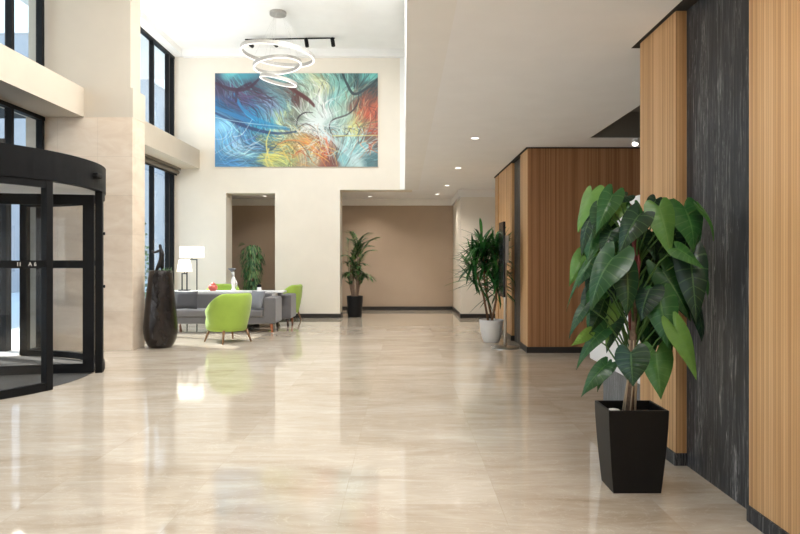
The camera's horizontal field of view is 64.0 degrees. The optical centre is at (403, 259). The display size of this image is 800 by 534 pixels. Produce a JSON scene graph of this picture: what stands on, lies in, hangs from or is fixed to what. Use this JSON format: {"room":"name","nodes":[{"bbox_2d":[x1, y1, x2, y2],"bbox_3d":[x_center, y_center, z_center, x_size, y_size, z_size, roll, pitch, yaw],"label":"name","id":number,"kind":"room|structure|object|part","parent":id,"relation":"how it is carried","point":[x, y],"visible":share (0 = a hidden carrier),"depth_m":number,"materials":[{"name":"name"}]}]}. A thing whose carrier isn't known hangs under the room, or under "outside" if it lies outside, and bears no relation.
{"room":"lobby","nodes":[
{"label":"lobby","id":0,"kind":"room"},
{"bbox_2d":[26,117,144,350],"bbox_3d":[-5.025,-0.405,10.135,1.650,3.610,0.470,0,0,0],"label":"wall","id":1,"kind":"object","parent":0,"point":[117,144],"visible":0.64,"depth_m":9.90,"materials":[{"name":"beige stone"}]},
{"bbox_2d":[19,205,40,354],"bbox_3d":[-5.600,0.110,9.650,0.100,2.580,0.500,0,0,0],"label":"window","id":2,"kind":"structure","parent":1,"relation":"attached to","point":[38,209],"depth_m":9.82,"materials":[{"name":"clear glass"}]},
{"bbox_2d":[28,0,144,122],"bbox_3d":[-5.022,-3.640,10.140,1.655,2.860,0.480,0,0,0],"label":"wall","id":3,"kind":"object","parent":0,"point":[94,45],"visible":0.65,"depth_m":9.97,"materials":[{"name":"paint"}]},
{"bbox_2d":[20,0,164,78],"bbox_3d":[-6.785,-5.360,5.750,1.870,0.280,25.500,0,0,0],"label":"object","id":4,"kind":"structure","parent":0,"point":[159,58],"depth_m":16.83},
{"bbox_2d":[0,43,199,168],"bbox_3d":[-5.400,-1.835,4.250,0.900,6.470,22.500,0,0,0],"label":"wall","id":5,"kind":"structure","parent":0,"point":[25,83],"depth_m":9.15,"materials":[{"name":"paint"}]},
{"bbox_2d":[0,108,25,117],"bbox_3d":[-6.580,-2.380,7.500,1.440,0.160,5.800,0,0,0],"label":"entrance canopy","id":6,"kind":"object","parent":5,"relation":"attached to","point":[1,109],"depth_m":10.19,"materials":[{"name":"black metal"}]},
{"bbox_2d":[0,99,44,148],"bbox_3d":[-5.600,-1.695,7.740,0.100,1.030,4.320,0,0,0],"label":"window","id":7,"kind":"structure","parent":5,"relation":"in","point":[9,109],"depth_m":9.10,"materials":[{"name":"black metal"}]},
{"bbox_2d":[5,0,43,65],"bbox_3d":[-5.600,-3.790,4.450,0.100,2.260,10.900,0,0,0],"label":"window","id":8,"kind":"structure","parent":5,"relation":"in","point":[9,4],"depth_m":9.82,"materials":[{"name":"black metal"}]},
{"bbox_2d":[0,143,105,399],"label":"door","id":9,"kind":"structure","parent":5,"relation":"in","point":[29,176],"depth_m":7.69,"materials":[{"name":"black metal"}]},
{"bbox_3d":[-5.535,0.275,9.364,0.087,2.250,0.087,0,0,0],"label":"post","id":10,"kind":"part","parent":9,"relation":"part of","materials":[{"name":"black metal"}]},
{"bbox_3d":[-3.840,0.275,6.884,0.084,2.250,0.084,0,0,19],"label":"post","id":11,"kind":"part","parent":9,"relation":"part of","materials":[{"name":"black metal"}]},
{"bbox_3d":[-3.796,0.175,7.971,0.084,2.450,0.084,0,0,-15],"label":"post","id":12,"kind":"part","parent":9,"relation":"part of","materials":[{"name":"black metal"}]},
{"bbox_2d":[140,26,174,135],"bbox_3d":[-5.600,-3.790,12.935,0.100,2.260,5.130,0,0,0],"label":"window","id":13,"kind":"structure","parent":5,"relation":"in","point":[169,58],"depth_m":15.11,"materials":[{"name":"black metal"}]},
{"bbox_2d":[149,166,173,280],"bbox_3d":[-5.600,-0.405,12.935,0.100,3.610,5.130,0,0,0],"label":"window","id":14,"kind":"structure","parent":5,"relation":"in","point":[169,178],"depth_m":15.11,"materials":[{"name":"black metal"}]},
{"bbox_2d":[145,154,180,175],"bbox_3d":[-5.440,-2.110,12.910,0.140,0.200,4.980,0,0,0],"label":"roller blind","id":15,"kind":"object","parent":14,"relation":"attached to","point":[151,161],"visible":0.35,"depth_m":14.22,"materials":[{"name":"beige fabric"}]},
{"bbox_2d":[140,9,404,57],"bbox_3d":[-2.865,-4.980,4.250,5.770,0.180,22.500,0,0,0],"label":"trim","id":16,"kind":"structure","parent":5,"relation":"attached to","point":[146,23],"depth_m":15.35,"materials":[{"name":"white paint"}]},
{"bbox_2d":[140,0,404,48],"bbox_3d":[-2.850,-5.195,4.550,6.100,0.250,23.100,0,0,0],"label":"ceiling","id":17,"kind":"structure","parent":0,"point":[191,24],"depth_m":13.66,"materials":[{"name":"white paint"}]},
{"bbox_2d":[240,9,314,87],"bbox_3d":[-2.579,-4.312,13.080,1.509,1.516,1.508,0,0,0],"label":"pendant","id":18,"kind":"object","parent":17,"relation":"hanging from","point":[276,13],"visible":1,"depth_m":12.93,"materials":[{"name":"silver metal"}]},
{"bbox_2d":[245,37,334,47],"bbox_3d":[-2.573,-4.942,14.500,2.038,0.273,0.180,0,0,-2],"label":"track light","id":19,"kind":"object","parent":17,"relation":"attached to","point":[330,38],"visible":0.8,"depth_m":14.48,"materials":[{"name":"black metal"}]},
{"bbox_2d":[174,57,411,313],"bbox_3d":[-2.700,-1.835,15.770,5.800,6.470,0.540,0,0,0],"label":"wall","id":20,"kind":"structure","parent":0,"point":[308,200],"depth_m":15.50,"materials":[{"name":"beige paint"}]},
{"bbox_2d":[215,73,377,166],"bbox_3d":[-2.598,-3.380,15.476,3.935,2.260,0.045,0,0,0],"label":"painting","id":21,"kind":"object","parent":20,"relation":"attached to","point":[329,119],"visible":0.98,"depth_m":15.45},
{"bbox_2d":[293,312,342,317],"bbox_3d":[-3.565,1.350,15.760,4.070,0.100,0.560,0,0,0],"label":"baseboard","id":22,"kind":"structure","parent":20,"relation":"attached to","point":[340,315],"depth_m":15.48,"materials":[{"name":"black"}]},
{"bbox_2d":[400,57,404,189],"bbox_3d":[-0.035,-3.310,15.475,0.130,3.220,0.050,0,0,0],"label":"trim","id":23,"kind":"structure","parent":20,"relation":"attached to","point":[402,59],"depth_m":15.45,"materials":[{"name":"white paint"}]},
{"bbox_2d":[232,206,452,305],"bbox_3d":[-2.112,-0.150,18.000,6.976,3.100,0.200,0,0,0],"label":"wall","id":24,"kind":"structure","parent":0,"point":[412,264],"depth_m":17.90,"materials":[{"name":"beige paint"}]},
{"bbox_2d":[232,189,494,205],"bbox_3d":[-0.550,-1.610,16.645,10.100,0.180,2.510,0,0,0],"label":"crown molding","id":25,"kind":"structure","parent":24,"relation":"attached to","point":[460,193],"depth_m":17.84,"materials":[{"name":"beige paint"}]},
{"bbox_2d":[342,306,494,317],"bbox_3d":[-0.550,1.350,16.665,10.100,0.100,2.470,0,0,0],"label":"baseboard","id":26,"kind":"structure","parent":24,"relation":"attached to","point":[343,307],"depth_m":17.88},
{"bbox_2d":[347,295,362,317],"bbox_3d":[-1.206,1.140,15.700,0.400,0.520,0.400,0,0,0],"label":"pot","id":27,"kind":"object","parent":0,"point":[354,302],"depth_m":15.54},
{"bbox_2d":[0,310,763,533],"bbox_3d":[1.150,1.475,5.600,13.700,0.150,25.200,0,0,0],"label":"floor","id":28,"kind":"structure","parent":0,"point":[378,421],"depth_m":4.91,"materials":[{"name":"beige stone"}]},
{"bbox_2d":[143,270,177,348],"bbox_3d":[-3.905,0.782,10.270,0.524,1.235,0.524,0,0,0],"label":"floor vase","id":29,"kind":"object","parent":28,"relation":"on","point":[160,322],"visible":1,"depth_m":10.08,"materials":[{"name":"brown metal"}]},
{"bbox_2d":[151,244,163,269],"bbox_3d":[-3.934,-0.027,10.242,0.198,0.455,0.093,0,0,-39],"label":"sculpture","id":30,"kind":"object","parent":29,"relation":"on","point":[160,264],"visible":0.85,"depth_m":10.24,"materials":[{"name":"brown metal"}]},
{"bbox_2d":[180,246,203,289],"bbox_3d":[-4.737,0.550,14.300,0.463,1.700,0.263,0,0,0],"label":"floor lamp","id":31,"kind":"object","parent":28,"relation":"on","point":[185,251],"visible":0.63,"depth_m":14.17,"materials":[{"name":"white fabric"}]},
{"bbox_3d":[-4.737,-0.175,14.300,0.463,0.250,0.263,0,0,0],"label":"lamp shade","id":32,"kind":"part","parent":31,"relation":"part of","materials":[{"name":"white fabric"}]},
{"bbox_2d":[145,293,281,332],"bbox_3d":[-3.770,1.033,12.615,2.600,0.736,0.690,0,0,0],"label":"sofa","id":33,"kind":"object","parent":28,"relation":"on","point":[270,312],"visible":0.41,"depth_m":12.30,"materials":[{"name":"grey fabric"}]},
{"bbox_2d":[175,291,197,308],"bbox_3d":[-4.240,0.780,12.440,0.440,0.338,0.179,0,0,-8],"label":"throw cushion","id":34,"kind":"object","parent":33,"relation":"on","point":[184,300],"visible":0.91,"depth_m":12.39,"materials":[{"name":"grey fabric"}]},
{"bbox_2d":[177,308,205,316],"bbox_3d":[-4.300,1.028,12.515,1.051,0.145,0.490,0,0,0],"label":"seat cushion","id":35,"kind":"object","parent":33,"relation":"on","point":[199,312],"depth_m":12.27,"materials":[{"name":"grey fabric"}]},
{"bbox_3d":[-3.770,1.165,12.620,2.200,0.130,0.640,0,0,0],"label":"frame","id":36,"kind":"part","parent":33,"relation":"part of","materials":[{"name":"grey fabric"}]},
{"bbox_3d":[-3.770,0.948,12.850,2.200,0.565,0.220,0,0,0],"label":"backrest","id":37,"kind":"part","parent":33,"relation":"part of","materials":[{"name":"grey fabric"}]},
{"bbox_2d":[249,308,262,316],"bbox_3d":[-3.240,1.028,12.515,1.051,0.145,0.490,0,0,0],"label":"seat cushion","id":38,"kind":"object","parent":33,"relation":"on","point":[254,312],"depth_m":12.27,"materials":[{"name":"grey fabric"}]},
{"bbox_2d":[251,291,264,308],"bbox_3d":[-2.860,0.770,12.400,0.380,0.338,0.179,0,0,35],"label":"throw cushion","id":39,"kind":"object","parent":33,"relation":"on","point":[257,296],"visible":0.83,"depth_m":12.32,"materials":[{"name":"grey fabric"}]},
{"bbox_3d":[-2.590,0.978,12.630,0.240,0.505,0.660,0,0,0],"label":"armrest","id":40,"kind":"part","parent":33,"relation":"part of","materials":[{"name":"grey fabric"}]},
{"bbox_2d":[206,284,238,289],"bbox_3d":[-4.200,0.982,14.705,0.796,0.845,0.811,0,0,0],"label":"armchair","id":41,"kind":"object","parent":28,"relation":"on","point":[220,286],"visible":0.11,"depth_m":15.01,"materials":[{"name":"green fabric"}]},
{"bbox_2d":[204,293,251,344],"bbox_3d":[-3.031,0.982,10.990,0.811,0.845,0.796,0,0,42],"label":"armchair","id":42,"kind":"object","parent":28,"relation":"on","point":[224,313],"visible":1,"depth_m":10.68,"materials":[{"name":"fabric"}]},
{"bbox_3d":[-2.997,1.290,10.633,0.046,0.229,0.119,0,0,-10],"label":"leg","id":43,"kind":"part","parent":42,"relation":"part of","materials":[{"name":"brown wood"}]},
{"bbox_3d":[-3.059,1.075,11.015,0.735,0.240,0.690,0,0,42],"label":"seat","id":44,"kind":"part","parent":42,"relation":"part of","materials":[{"name":"fabric"}]},
{"bbox_2d":[175,290,286,328],"bbox_3d":[-3.645,1.015,13.155,2.410,0.770,0.330,0,0,0],"label":"console table","id":45,"kind":"object","parent":28,"relation":"on","point":[274,292],"visible":0.48,"depth_m":12.99,"materials":[{"name":"white paint"}]},
{"bbox_2d":[176,259,191,290],"bbox_3d":[-4.510,0.310,13.150,0.314,0.640,0.314,0,0,0],"label":"table lamp","id":46,"kind":"object","parent":45,"relation":"on","point":[184,265],"visible":1,"depth_m":13.06,"materials":[{"name":"white fabric"}]},
{"bbox_3d":[-4.510,0.115,13.150,0.314,0.251,0.314,0,0,0],"label":"lamp shade","id":47,"kind":"part","parent":46,"relation":"part of","materials":[{"name":"white fabric"}]},
{"bbox_2d":[208,282,217,290],"bbox_3d":[-3.909,0.542,13.100,0.190,0.175,0.190,0,0,0],"label":"jar","id":48,"kind":"object","parent":45,"relation":"on","point":[212,287],"visible":1,"depth_m":13.04,"materials":[{"name":"pink ceramic"}]},
{"bbox_2d":[228,268,236,290],"bbox_3d":[-3.516,0.398,13.100,0.169,0.465,0.168,0,0,-34],"label":"figurine","id":49,"kind":"object","parent":45,"relation":"on","point":[233,280],"visible":1,"depth_m":13.07,"materials":[{"name":"ceramic"}]},
{"bbox_3d":[-2.660,1.032,13.155,0.080,0.735,0.270,0,0,0],"label":"leg","id":50,"kind":"part","parent":45,"relation":"part of","materials":[{"name":"white paint"}]},
{"bbox_2d":[237,243,265,289],"bbox_3d":[-3.951,0.475,16.601,0.769,1.850,0.760,0,0,0],"label":"fig","id":51,"kind":"object","parent":28,"relation":"on","point":[251,264],"visible":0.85,"depth_m":16.44,"materials":[{"name":"plant"}]},
{"bbox_2d":[278,293,295,326],"bbox_3d":[-3.660,1.033,13.715,2.600,0.736,0.690,0,0,0],"label":"sofa","id":52,"kind":"object","parent":28,"relation":"on","point":[288,299],"visible":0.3,"depth_m":13.38,"materials":[{"name":"grey fabric"}]},
{"bbox_3d":[-2.480,0.978,13.700,0.240,0.505,0.660,0,0,0],"label":"armrest","id":53,"kind":"part","parent":52,"relation":"part of","materials":[{"name":"grey fabric"}]},
{"bbox_2d":[283,284,302,319],"bbox_3d":[-2.734,0.982,14.682,0.811,0.845,0.796,0,0,10],"label":"armchair","id":54,"kind":"object","parent":28,"relation":"on","point":[297,289],"visible":0.29,"depth_m":14.49,"materials":[{"name":"green fabric"}]},
{"bbox_2d":[342,230,380,317],"bbox_3d":[-1.034,0.336,15.623,0.999,2.129,0.873,0,0,0],"label":"areca palm","id":55,"kind":"object","parent":28,"relation":"on","point":[355,301],"visible":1,"depth_m":15.62,"materials":[{"name":"green plant"}]},
{"bbox_2d":[445,218,515,342],"bbox_3d":[1.265,0.344,10.980,1.180,2.113,1.153,0,0,0],"label":"leaf plant","id":56,"kind":"object","parent":28,"relation":"on","point":[491,328],"visible":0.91,"depth_m":10.83,"materials":[{"name":"green plant"}]},
{"bbox_3d":[1.320,0.560,10.930,0.284,1.008,0.042,0,0,0],"label":"stem","id":57,"kind":"part","parent":56,"relation":"part of","materials":[{"name":"brown plant"}]},
{"bbox_3d":[1.428,0.372,10.961,0.230,1.385,0.046,0,0,-13],"label":"stem","id":58,"kind":"part","parent":56,"relation":"part of","materials":[{"name":"brown plant"}]},
{"bbox_3d":[1.491,1.208,10.930,0.412,0.385,0.412,0,0,0],"label":"pot","id":59,"kind":"part","parent":56,"relation":"part of","materials":[{"name":"white ceramic"}]},
{"bbox_3d":[1.538,0.632,10.889,0.135,0.865,0.045,0,0,0],"label":"stem","id":60,"kind":"part","parent":56,"relation":"part of","materials":[{"name":"brown plant"}]},
{"bbox_2d":[491,221,519,349],"bbox_3d":[1.610,0.400,10.180,0.449,2.000,0.449,0,0,-41],"label":"display stand","id":61,"kind":"object","parent":28,"relation":"on","point":[503,240],"visible":1,"depth_m":10.13,"materials":[{"name":"metal"}]},
{"bbox_2d":[590,195,639,399],"bbox_3d":[2.085,0.440,5.765,0.430,1.920,1.370,0,0,0],"label":"sculpture","id":62,"kind":"object","parent":28,"relation":"on","point":[614,386],"visible":0.19,"depth_m":5.82,"materials":[{"name":"grey stone"}]},
{"bbox_2d":[595,400,668,492],"bbox_3d":[1.400,1.149,3.955,0.360,0.502,0.290,0,0,0],"label":"planter","id":63,"kind":"object","parent":28,"relation":"on","point":[632,438],"depth_m":3.82,"materials":[{"name":"plastic"}]},
{"bbox_2d":[566,184,713,492],"bbox_3d":[1.403,0.459,3.926,0.856,1.882,0.539,0,0,0],"label":"potted plant","id":64,"kind":"object","parent":28,"relation":"on","point":[639,273],"visible":1,"depth_m":3.83,"materials":[{"name":"plant"}]},
{"bbox_3d":[1.412,0.321,3.973,0.099,1.291,0.054,0,0,-28],"label":"stem","id":65,"kind":"part","parent":64,"relation":"part of","materials":[{"name":"brown plant"}]},
{"bbox_2d":[405,0,456,189],"bbox_3d":[0.185,-3.385,4.250,0.330,3.370,22.500,0,0,0],"label":"wall","id":66,"kind":"structure","parent":0,"point":[428,23],"depth_m":5.80,"materials":[{"name":"beige paint"}]},
{"bbox_2d":[232,0,681,198],"bbox_3d":[1.200,-1.950,5.600,13.600,0.500,25.200,0,0,0],"label":"ceiling","id":67,"kind":"structure","parent":0,"point":[517,75],"depth_m":6.24,"materials":[{"name":"white paint"}]},
{"bbox_2d":[631,138,638,145],"bbox_3d":[3.243,-1.659,8.980,0.113,0.121,0.118,0,0,0],"label":"light","id":68,"kind":"object","parent":67,"relation":"attached to","point":[635,142],"visible":1,"depth_m":8.95,"materials":[{"name":"white paint"}]},
{"bbox_2d":[453,197,494,313],"bbox_3d":[2.938,-0.150,16.775,3.124,3.100,2.650,0,0,0],"label":"wall","id":69,"kind":"structure","parent":0,"point":[467,211],"depth_m":15.45,"materials":[{"name":"beige paint"}]},
{"bbox_2d":[495,149,527,346],"bbox_3d":[3.533,-0.195,11.383,3.335,3.010,3.434,0,0,0],"label":"wall","id":70,"kind":"structure","parent":0,"point":[504,182],"depth_m":11.10,"materials":[{"name":"brown wood"}]},
{"bbox_2d":[514,159,519,343],"bbox_3d":[1.923,-0.150,10.680,0.016,3.100,0.840,0,0,0],"label":"strip","id":71,"kind":"object","parent":70,"relation":"attached to","point":[517,163],"visible":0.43,"depth_m":10.80,"materials":[{"name":"black stone"}]},
{"bbox_2d":[502,330,582,352],"bbox_3d":[3.525,1.355,11.375,3.350,0.090,3.470,0,0,0],"label":"baseboard","id":72,"kind":"structure","parent":70,"relation":"attached to","point":[522,346],"depth_m":9.64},
{"bbox_2d":[494,147,639,177],"bbox_3d":[3.522,-1.700,11.380,3.355,0.040,3.480,0,0,0],"label":"shadow gap","id":73,"kind":"structure","parent":70,"relation":"attached to","point":[517,157],"depth_m":9.64,"materials":[{"name":"black"}]},
{"bbox_2d":[528,149,639,346],"bbox_3d":[3.534,-0.195,9.660,3.332,3.010,0.016,0,0,0],"label":"wall","id":74,"kind":"structure","parent":70,"relation":"attached to","point":[558,179],"depth_m":9.65,"materials":[{"name":"brown wood"}]},
{"bbox_2d":[687,0,748,508],"bbox_3d":[2.139,-0.150,3.897,0.427,3.100,0.925,0,0,0],"label":"wall","id":75,"kind":"structure","parent":0,"point":[717,30],"depth_m":3.89,"materials":[{"name":"black stone"}]},
{"bbox_2d":[640,0,799,533],"bbox_3d":[2.102,-0.193,-0.990,0.500,3.015,12.020,0,0,0],"label":"wall","id":76,"kind":"structure","parent":0,"point":[774,25],"depth_m":3.29,"materials":[{"name":"brown wood"}]},
{"bbox_2d":[632,0,697,47],"bbox_3d":[1.899,-1.724,-0.935,0.153,0.053,12.130,0,0,0],"label":"shadow gap","id":77,"kind":"structure","parent":76,"relation":"attached to","point":[684,5],"depth_m":4.37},
{"bbox_2d":[665,447,788,533],"bbox_3d":[2.095,1.357,-0.985,0.514,0.085,12.030,0,0,0],"label":"baseboard","id":78,"kind":"structure","parent":76,"relation":"attached to","point":[762,523],"depth_m":3.36,"materials":[{"name":"black stone"}]},
{"label":"outside","id":79,"kind":"structure","parent":0,"visible":0},
{"bbox_2d":[0,281,147,355],"bbox_3d":[-32.850,1.565,30.000,54.300,0.270,120.000,0,0,0],"label":"ground","id":80,"kind":"structure","parent":79,"point":[15,297],"depth_m":13.87,"materials":[{"name":"white"}]},
{"bbox_2d":[0,138,10,351],"bbox_3d":[-6.310,-0.235,10.070,0.180,3.330,0.140,0,0,0],"label":"post","id":81,"kind":"object","parent":80,"relation":"on","point":[5,209],"visible":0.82,"depth_m":10.00,"materials":[{"name":"black metal"}]},
{"bbox_2d":[0,118,25,292],"bbox_3d":[-21.490,-3.535,19.500,9.220,9.930,27.200,0,0,0],"label":"building","id":82,"kind":"structure","parent":80,"relation":"on","point":[19,123],"depth_m":28.08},
{"bbox_2d":[0,0,164,280],"bbox_3d":[-23.740,-8.085,48.500,12.720,19.030,27.200,0,0,0],"label":"building","id":83,"kind":"structure","parent":80,"relation":"on","point":[20,8],"depth_m":43.84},
{"bbox_2d":[145,223,148,296],"bbox_3d":[-7.918,0.014,18.637,1.106,2.832,1.147,0,0,0],"label":"shrub","id":84,"kind":"object","parent":80,"relation":"on","point":[147,247],"visible":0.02,"depth_m":18.72,"materials":[{"name":"green plant"}]}
]}

